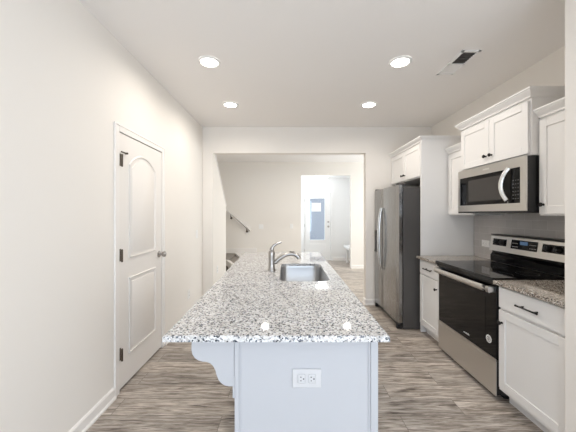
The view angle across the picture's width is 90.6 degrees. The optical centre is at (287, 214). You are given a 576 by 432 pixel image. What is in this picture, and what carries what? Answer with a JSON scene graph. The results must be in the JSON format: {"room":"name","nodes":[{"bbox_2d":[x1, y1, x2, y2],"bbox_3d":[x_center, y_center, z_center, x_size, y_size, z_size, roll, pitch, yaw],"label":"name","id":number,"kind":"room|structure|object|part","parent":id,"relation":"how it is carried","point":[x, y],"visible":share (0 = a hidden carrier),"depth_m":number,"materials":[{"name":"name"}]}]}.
{"room":"kitchen","nodes":[
{"label":"kitchen","id":0,"kind":"room"},
{"bbox_2d":[0,0,201,431],"bbox_3d":[-1.368,0.020,0.680,0.120,2.720,7.360,0,0,0],"label":"wall","id":1,"kind":"structure","parent":0,"point":[65,79],"depth_m":1.70,"materials":[{"name":"white paint"}]},
{"bbox_2d":[68,387,116,431],"bbox_3d":[-1.296,1.336,-0.432,0.024,0.088,5.135,0,0,0],"label":"baseboard","id":2,"kind":"structure","parent":1,"relation":"attached to","point":[88,420],"depth_m":1.91,"materials":[{"name":"white paint"}]},
{"bbox_2d":[114,121,164,396],"bbox_3d":[-1.300,0.339,2.571,0.015,2.081,0.869,0,0,0],"label":"trim","id":3,"kind":"structure","parent":1,"relation":"attached to","point":[118,127],"depth_m":2.18,"materials":[{"name":"white paint"}]},
{"bbox_2d":[120,133,165,388],"bbox_3d":[-1.286,0.362,2.571,0.107,1.996,0.740,0,0,0],"label":"door","id":4,"kind":"structure","parent":1,"relation":"in","point":[140,164],"depth_m":2.49,"materials":[{"name":"white paint"}]},
{"bbox_3d":[-1.305,-0.082,2.568,0.020,0.875,0.473,0,0,0],"label":"raised panel","id":5,"kind":"part","parent":4,"relation":"part of","materials":[{"name":"white paint"}]},
{"bbox_3d":[-1.305,0.825,2.568,0.020,0.622,0.469,0,0,0],"label":"raised panel","id":6,"kind":"part","parent":4,"relation":"part of","materials":[{"name":"white paint"}]},
{"bbox_3d":[-1.269,0.400,2.880,0.072,0.066,0.066,0,0,0],"label":"knob","id":7,"kind":"part","parent":4,"relation":"part of","materials":[{"name":"silver metal"}]},
{"bbox_2d":[215,158,225,281],"bbox_3d":[-1.197,0.230,4.875,0.100,2.300,0.790,0,0,0],"label":"wall","id":8,"kind":"structure","parent":0,"point":[220,206],"depth_m":4.77,"materials":[{"name":"white paint"}]},
{"bbox_2d":[215,155,226,206],"bbox_3d":[-1.198,-0.545,4.883,0.127,0.800,0.805,0,0,0],"label":"trim","id":9,"kind":"structure","parent":8,"relation":"attached to","point":[215,155],"depth_m":4.82,"materials":[{"name":"white paint"}]},
{"bbox_2d":[217,162,363,267],"bbox_3d":[0.850,0.020,7.360,6.300,2.720,0.120,0,0,0],"label":"wall","id":10,"kind":"structure","parent":0,"point":[268,194],"depth_m":7.30,"materials":[{"name":"white paint"}]},
{"bbox_2d":[226,209,250,231],"bbox_3d":[-1.452,-0.003,7.241,1.042,0.929,0.123,0,0,0],"label":"stair handrail","id":11,"kind":"object","parent":10,"relation":"attached to","point":[238,220],"visible":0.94,"depth_m":7.19,"materials":[{"name":"white paint"}]},
{"bbox_2d":[351,265,363,268],"bbox_3d":[2.805,1.336,7.288,2.390,0.088,0.024,0,0,0],"label":"baseboard","id":12,"kind":"structure","parent":10,"relation":"attached to","point":[352,266],"depth_m":7.29,"materials":[{"name":"white paint"}]},
{"bbox_2d":[86,260,543,431],"bbox_3d":[0.850,1.430,2.750,6.900,0.100,11.900,0,0,0],"label":"floor","id":13,"kind":"structure","parent":0,"point":[421,388],"depth_m":2.17,"materials":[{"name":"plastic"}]},
{"bbox_2d":[226,248,256,270],"bbox_3d":[-1.549,1.120,6.423,1.498,0.520,1.750,0,0,0],"label":"staircase","id":14,"kind":"structure","parent":13,"relation":"on","point":[232,254],"depth_m":7.22,"materials":[{"name":"white paint"}]},
{"bbox_2d":[191,342,377,431],"bbox_3d":[-0.004,0.934,2.330,0.783,0.891,2.340,0,0,0],"label":"kitchen island","id":15,"kind":"object","parent":13,"relation":"on","point":[259,374],"visible":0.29,"depth_m":1.17,"materials":[{"name":"grey paint"}]},
{"bbox_2d":[162,252,389,341],"bbox_3d":[-0.072,0.477,2.310,0.926,0.024,2.440,0,0,0],"label":"island countertop","id":16,"kind":"structure","parent":15,"relation":"on","point":[250,302],"depth_m":1.38,"materials":[{"name":"stone"}]},
{"bbox_2d":[268,241,300,270],"bbox_3d":[-0.032,0.343,2.370,0.274,0.242,0.066,0,0,0],"label":"kitchen faucet","id":17,"kind":"object","parent":16,"relation":"on","point":[272,261],"visible":1,"depth_m":2.35,"materials":[{"name":"silver metal"}]},
{"bbox_3d":[-0.106,0.269,2.370,0.108,0.093,0.048,0,0,0],"label":"lever","id":18,"kind":"part","parent":17,"relation":"part of","materials":[{"name":"silver metal"}]},
{"bbox_3d":[-0.018,0.372,2.364,0.245,0.124,0.040,0,0,3],"label":"spout","id":19,"kind":"part","parent":17,"relation":"part of","materials":[{"name":"silver metal"}]},
{"bbox_2d":[280,266,327,280],"bbox_3d":[0.119,0.585,2.340,0.414,0.191,0.772,0,0,0],"label":"sink","id":20,"kind":"object","parent":16,"relation":"in","point":[288,273],"visible":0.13,"depth_m":2.70,"materials":[{"name":"silver metal"}]},
{"bbox_2d":[292,369,320,387],"bbox_3d":[0.077,0.669,1.163,0.118,0.075,0.009,0,0,0],"label":"electrical outlet","id":21,"kind":"object","parent":15,"relation":"attached to","point":[301,378],"visible":1,"depth_m":1.16,"materials":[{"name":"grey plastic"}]},
{"bbox_2d":[298,374,304,382],"bbox_3d":[0.056,0.669,1.161,0.030,0.036,0.003,0,0,0],"label":"socket","id":22,"kind":"object","parent":21,"relation":"attached to","point":[301,377],"depth_m":1.16,"materials":[{"name":"white plastic"}]},
{"bbox_2d":[308,374,315,382],"bbox_3d":[0.098,0.669,1.161,0.030,0.036,0.003,0,0,0],"label":"socket","id":23,"kind":"object","parent":21,"relation":"attached to","point":[311,377],"depth_m":1.16,"materials":[{"name":"white plastic"}]},
{"bbox_2d":[344,245,349,262],"bbox_3d":[1.823,0.950,7.825,0.446,0.860,0.750,0,0,0],"label":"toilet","id":24,"kind":"object","parent":13,"relation":"on","point":[347,247],"visible":0.38,"depth_m":8.09,"materials":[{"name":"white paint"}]},
{"bbox_3d":[1.690,1.160,8.120,0.060,0.440,0.060,0,0,0],"label":"support panel","id":25,"kind":"part","parent":24,"relation":"part of","materials":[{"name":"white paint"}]},
{"bbox_2d":[374,183,419,328],"bbox_3d":[1.705,0.502,3.868,0.920,1.755,0.925,0,0,0],"label":"refrigerator","id":26,"kind":"object","parent":13,"relation":"on","point":[397,207],"visible":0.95,"depth_m":3.43,"materials":[{"name":"grey metal"}]},
{"bbox_3d":[1.335,0.470,4.144,0.062,1.650,0.371,0,0,0],"label":"freezer door","id":27,"kind":"part","parent":26,"relation":"part of","materials":[{"name":"silver metal"}]},
{"bbox_3d":[1.276,0.335,3.985,0.061,0.856,0.021,0,0,0],"label":"handle","id":28,"kind":"part","parent":26,"relation":"part of","materials":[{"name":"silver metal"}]},
{"bbox_3d":[1.276,0.335,3.925,0.061,0.856,0.021,0,0,0],"label":"handle","id":29,"kind":"part","parent":26,"relation":"part of","materials":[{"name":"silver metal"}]},
{"bbox_3d":[1.335,0.470,3.678,0.062,1.650,0.546,0,0,0],"label":"door","id":30,"kind":"part","parent":26,"relation":"part of","materials":[{"name":"silver metal"}]},
{"bbox_2d":[420,259,438,341],"bbox_3d":[1.849,0.946,3.124,0.690,0.869,0.431,0,0,0],"label":"base cabinet","id":31,"kind":"object","parent":13,"relation":"on","point":[429,279],"visible":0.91,"depth_m":3.12,"materials":[{"name":"white paint"}]},
{"bbox_3d":[1.550,0.600,3.124,0.019,0.149,0.411,0,0,0],"label":"drawer","id":32,"kind":"part","parent":31,"relation":"part of","materials":[{"name":"white paint"}]},
{"bbox_2d":[416,256,499,263],"bbox_3d":[1.845,0.495,3.127,0.682,0.029,0.437,0,0,0],"label":"countertop","id":33,"kind":"structure","parent":31,"relation":"on","point":[432,259],"depth_m":3.12,"materials":[{"name":"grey stone"}]},
{"bbox_2d":[388,135,473,331],"bbox_3d":[1.862,0.231,3.835,0.654,2.298,1.048,0,0,0],"label":"tall cabinet","id":34,"kind":"object","parent":13,"relation":"on","point":[423,161],"visible":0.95,"depth_m":3.35,"materials":[{"name":"white paint"}]},
{"bbox_3d":[1.577,-0.650,4.098,0.019,0.386,0.465,0,0,0],"label":"door","id":35,"kind":"part","parent":34,"relation":"part of","materials":[{"name":"white paint"}]},
{"bbox_3d":[1.577,-0.650,3.627,0.019,0.386,0.465,0,0,0],"label":"door","id":36,"kind":"part","parent":34,"relation":"part of","materials":[{"name":"white paint"}]},
{"bbox_3d":[1.862,-0.890,3.835,0.654,0.055,1.048,0,0,0],"label":"crown moulding","id":37,"kind":"part","parent":34,"relation":"part of","materials":[{"name":"white paint"}]},
{"bbox_3d":[1.875,0.259,3.364,0.619,2.242,0.022,0,0,0],"label":"panel","id":38,"kind":"part","parent":34,"relation":"part of","materials":[{"name":"white paint"}]},
{"bbox_2d":[434,234,564,398],"bbox_3d":[1.828,0.788,2.501,0.713,1.184,0.812,0,0,0],"label":"range","id":39,"kind":"object","parent":13,"relation":"on","point":[469,307],"visible":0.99,"depth_m":2.38,"materials":[{"name":"black glass"}]},
{"bbox_3d":[1.505,0.557,2.502,0.066,0.047,0.784,0,0,0],"label":"handle","id":40,"kind":"part","parent":39,"relation":"part of","materials":[{"name":"silver metal"}]},
{"bbox_3d":[1.536,1.215,2.502,0.008,0.254,0.803,0,0,0],"label":"storage drawer","id":41,"kind":"part","parent":39,"relation":"part of","materials":[{"name":"silver metal"}]},
{"bbox_3d":[1.555,0.801,2.502,0.038,0.548,0.803,0,0,0],"label":"oven door","id":42,"kind":"part","parent":39,"relation":"part of","materials":[{"name":"black glass"}]},
{"bbox_3d":[2.064,0.270,2.779,0.016,0.064,0.171,0,0,0],"label":"knob plate","id":43,"kind":"part","parent":39,"relation":"part of","materials":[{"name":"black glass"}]},
{"bbox_2d":[436,260,564,285],"bbox_3d":[1.782,0.496,2.501,0.556,0.056,0.812,0,0,0],"label":"cooktop","id":44,"kind":"object","parent":39,"relation":"in","point":[481,271],"depth_m":2.38,"materials":[{"name":"black glass"}]},
{"bbox_3d":[2.064,0.271,2.495,0.018,0.082,0.275,0,0,0],"label":"display panel","id":45,"kind":"part","parent":39,"relation":"part of","materials":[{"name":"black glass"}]},
{"bbox_3d":[2.116,0.281,2.502,0.133,0.154,0.807,0,0,0],"label":"control panel","id":46,"kind":"part","parent":39,"relation":"part of","materials":[{"name":"silver metal"}]},
{"bbox_3d":[2.048,0.270,2.257,0.035,0.051,0.052,0,0,0],"label":"control knob","id":47,"kind":"part","parent":39,"relation":"part of","materials":[{"name":"black plastic"}]},
{"bbox_3d":[2.064,0.270,2.216,0.016,0.064,0.191,0,0,0],"label":"knob plate","id":48,"kind":"part","parent":39,"relation":"part of","materials":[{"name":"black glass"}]},
{"bbox_3d":[2.048,0.270,2.174,0.035,0.051,0.052,0,0,0],"label":"control knob","id":49,"kind":"part","parent":39,"relation":"part of","materials":[{"name":"black plastic"}]},
{"bbox_2d":[497,286,564,431],"bbox_3d":[1.849,0.946,1.826,0.690,0.869,0.536,0,0,0],"label":"base cabinet","id":50,"kind":"object","parent":13,"relation":"on","point":[531,330],"visible":0.87,"depth_m":1.80,"materials":[{"name":"white paint"}]},
{"bbox_3d":[1.522,0.605,1.814,0.037,0.014,0.165,0,0,0],"label":"handle","id":51,"kind":"part","parent":50,"relation":"part of","materials":[{"name":"black metal"}]},
{"bbox_3d":[1.558,1.270,1.826,0.009,0.020,0.536,0,0,0],"label":"rail","id":52,"kind":"part","parent":50,"relation":"part of","materials":[{"name":"white paint"}]},
{"bbox_2d":[493,280,564,307],"bbox_3d":[1.845,0.495,1.826,0.682,0.029,0.538,0,0,0],"label":"countertop","id":53,"kind":"structure","parent":50,"relation":"on","point":[550,291],"depth_m":1.86,"materials":[{"name":"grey stone"}]},
{"bbox_3d":[1.550,0.600,1.826,0.019,0.149,0.516,0,0,0],"label":"drawer","id":54,"kind":"part","parent":50,"relation":"part of","materials":[{"name":"white paint"}]},
{"bbox_2d":[202,127,430,302],"bbox_3d":[0.444,0.020,4.420,3.743,2.720,0.120,0,0,0],"label":"wall","id":55,"kind":"structure","parent":0,"point":[375,143],"depth_m":4.36,"materials":[{"name":"white paint"}]},
{"bbox_2d":[366,299,374,304],"bbox_3d":[1.258,1.336,4.348,0.135,0.088,0.024,0,0,0],"label":"baseboard","id":56,"kind":"structure","parent":55,"relation":"attached to","point":[368,301],"depth_m":4.35,"materials":[{"name":"white paint"}]},
{"bbox_2d":[79,0,564,161],"bbox_3d":[0.850,-1.390,2.750,6.900,0.100,11.900,0,0,0],"label":"ceiling","id":57,"kind":"structure","parent":0,"point":[285,63],"depth_m":2.36,"materials":[{"name":"white paint"}]},
{"bbox_2d":[198,56,220,67],"bbox_3d":[-0.690,-1.334,2.500,0.196,0.012,0.196,0,0,0],"label":"recessed light","id":58,"kind":"object","parent":57,"relation":"in","point":[206,61],"visible":1,"depth_m":2.48,"materials":[{"name":"white plastic"}]},
{"bbox_2d":[222,101,238,107],"bbox_3d":[-0.700,-1.334,3.470,0.196,0.012,0.196,0,0,0],"label":"recessed light","id":59,"kind":"object","parent":57,"relation":"in","point":[229,104],"visible":1,"depth_m":3.45,"materials":[{"name":"white plastic"}]},
{"bbox_2d":[361,101,376,107],"bbox_3d":[0.985,-1.334,3.470,0.196,0.012,0.196,0,0,0],"label":"recessed light","id":60,"kind":"object","parent":57,"relation":"in","point":[369,104],"visible":1,"depth_m":3.45,"materials":[{"name":"white plastic"}]},
{"bbox_2d":[389,56,411,67],"bbox_3d":[0.985,-1.334,2.500,0.196,0.012,0.196,0,0,0],"label":"recessed light","id":61,"kind":"object","parent":57,"relation":"in","point":[400,61],"visible":1,"depth_m":2.48,"materials":[{"name":"white plastic"}]},
{"bbox_2d":[437,50,480,74],"bbox_3d":[1.498,-1.335,2.520,0.155,0.010,0.400,0,0,0],"label":"ceiling vent","id":62,"kind":"object","parent":57,"relation":"in","point":[464,56],"visible":1,"depth_m":2.49,"materials":[{"name":"white metal"}]},
{"bbox_2d":[301,178,349,259],"bbox_3d":[0.935,0.020,8.610,2.470,2.720,0.120,0,0,0],"label":"wall","id":63,"kind":"structure","parent":0,"point":[340,187],"depth_m":8.55,"materials":[{"name":"white paint"}]},
{"bbox_2d":[304,193,329,259],"bbox_3d":[0.881,0.362,8.550,0.790,2.016,0.100,0,0,0],"label":"door","id":64,"kind":"structure","parent":63,"relation":"in","point":[322,246],"depth_m":8.56,"materials":[{"name":"white paint"}]},
{"bbox_2d":[302,191,332,260],"bbox_3d":[0.885,0.333,8.541,0.920,2.095,0.018,0,0,0],"label":"trim","id":65,"kind":"structure","parent":63,"relation":"attached to","point":[303,192],"depth_m":8.53,"materials":[{"name":"white paint"}]},
{"bbox_2d":[333,258,349,260],"bbox_3d":[1.705,1.336,8.538,0.690,0.088,0.024,0,0,0],"label":"baseboard","id":66,"kind":"structure","parent":63,"relation":"attached to","point":[334,259],"depth_m":8.54,"materials":[{"name":"white paint"}]},
{"bbox_2d":[301,176,349,177],"bbox_3d":[0.935,-1.155,7.985,2.230,0.130,1.130,0,0,0],"label":"ceiling","id":67,"kind":"structure","parent":0,"point":[301,176],"depth_m":8.39,"materials":[{"name":"white paint"}]},
{"bbox_2d":[315,176,327,178],"bbox_3d":[0.940,-1.034,7.900,0.380,0.110,0.380,0,0,0],"label":"dome ceiling light","id":68,"kind":"object","parent":67,"relation":"attached to","point":[318,177],"visible":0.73,"depth_m":7.80,"materials":[{"name":"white glass"}]},
{"bbox_2d":[431,46,564,276],"bbox_3d":[2.251,0.020,0.680,0.128,2.720,7.360,0,0,0],"label":"wall","id":69,"kind":"structure","parent":0,"point":[549,71],"depth_m":2.75,"materials":[{"name":"white paint"}]},
{"bbox_2d":[445,142,503,214],"bbox_3d":[2.014,-0.381,3.116,0.349,0.778,0.458,0,0,0],"label":"upper cabinet","id":70,"kind":"object","parent":69,"relation":"attached to","point":[454,158],"visible":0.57,"depth_m":3.22,"materials":[{"name":"white paint"}]},
{"bbox_3d":[2.014,-0.739,3.116,0.349,0.062,0.458,0,0,0],"label":"crown moulding","id":71,"kind":"part","parent":70,"relation":"part of","materials":[{"name":"white paint"}]},
{"bbox_3d":[1.881,-0.346,3.115,0.019,0.684,0.431,0,0,0],"label":"door","id":72,"kind":"part","parent":70,"relation":"part of","materials":[{"name":"white paint"}]},
{"bbox_2d":[482,240,489,246],"bbox_3d":[2.182,0.320,3.150,0.009,0.074,0.120,0,0,0],"label":"electrical outlet","id":73,"kind":"object","parent":69,"relation":"attached to","point":[486,243],"visible":0.94,"depth_m":3.13,"materials":[{"name":"white plastic"}]},
{"bbox_2d":[454,86,564,170],"bbox_3d":[1.950,-0.671,2.473,0.479,0.478,0.913,0,0,0],"label":"upper cabinet","id":74,"kind":"object","parent":69,"relation":"attached to","point":[508,129],"visible":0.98,"depth_m":2.27,"materials":[{"name":"white paint"}]},
{"bbox_3d":[1.752,-0.636,2.674,0.019,0.384,0.398,0,0,0],"label":"door","id":75,"kind":"part","parent":74,"relation":"part of","materials":[{"name":"white paint"}]},
{"bbox_2d":[458,155,538,212],"bbox_3d":[1.927,-0.220,2.473,0.518,0.416,0.823,0,0,0],"label":"microwave","id":76,"kind":"object","parent":74,"relation":"attached to","point":[511,185],"visible":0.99,"depth_m":2.27,"materials":[{"name":"silver metal"}]},
{"bbox_3d":[1.729,-0.221,2.534,0.006,0.268,0.643,0,0,0],"label":"door","id":77,"kind":"part","parent":76,"relation":"part of","materials":[{"name":"black glass"}]},
{"bbox_3d":[1.694,-0.226,2.231,0.024,0.284,0.081,0,0,-35],"label":"handle","id":78,"kind":"part","parent":76,"relation":"part of","materials":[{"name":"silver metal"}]},
{"bbox_3d":[1.729,-0.221,2.163,0.006,0.268,0.095,0,0,0],"label":"control panel","id":79,"kind":"part","parent":76,"relation":"part of","materials":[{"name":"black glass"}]},
{"bbox_3d":[1.752,-0.636,2.271,0.019,0.384,0.398,0,0,0],"label":"door","id":80,"kind":"part","parent":74,"relation":"part of","materials":[{"name":"white paint"}]},
{"bbox_3d":[1.950,-0.879,2.473,0.479,0.062,0.913,0,0,0],"label":"crown moulding","id":81,"kind":"part","parent":74,"relation":"part of","materials":[{"name":"white paint"}]},
{"bbox_2d":[474,213,564,258],"bbox_3d":[2.191,0.230,2.458,0.008,0.499,1.795,0,0,0],"label":"backsplash","id":82,"kind":"structure","parent":69,"relation":"attached to","point":[524,224],"depth_m":2.75,"materials":[{"name":"tile"}]},
{"bbox_2d":[533,97,564,215],"bbox_3d":[1.980,-0.373,1.808,0.419,0.763,0.501,0,0,0],"label":"upper cabinet","id":83,"kind":"object","parent":69,"relation":"attached to","point":[551,115],"visible":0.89,"depth_m":1.95,"materials":[{"name":"white paint"}]},
{"bbox_3d":[1.980,-0.724,1.808,0.419,0.062,0.501,0,0,0],"label":"crown moulding","id":84,"kind":"part","parent":83,"relation":"part of","materials":[{"name":"white paint"}]},
{"bbox_2d":[565,0,575,431],"bbox_3d":[1.851,0.020,1.492,0.687,2.720,0.125,0,0,0],"label":"wall","id":85,"kind":"structure","parent":0,"point":[570,5],"depth_m":1.52,"materials":[{"name":"white paint"}]},
{"label":"outside","id":86,"kind":"structure","parent":0,"visible":0},
{"bbox_3d":[0.000,1.630,24.360,30.000,0.200,31.280,0,0,0],"label":"ground","id":87,"kind":"structure","parent":86,"visible":0},
{"bbox_2d":[310,199,323,239],"bbox_3d":[0.500,-1.145,20.000,11.800,5.350,6.800,0,0,0],"label":"neighbouring house","id":88,"kind":"structure","parent":87,"relation":"on","point":[316,218],"depth_m":17.00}
]}

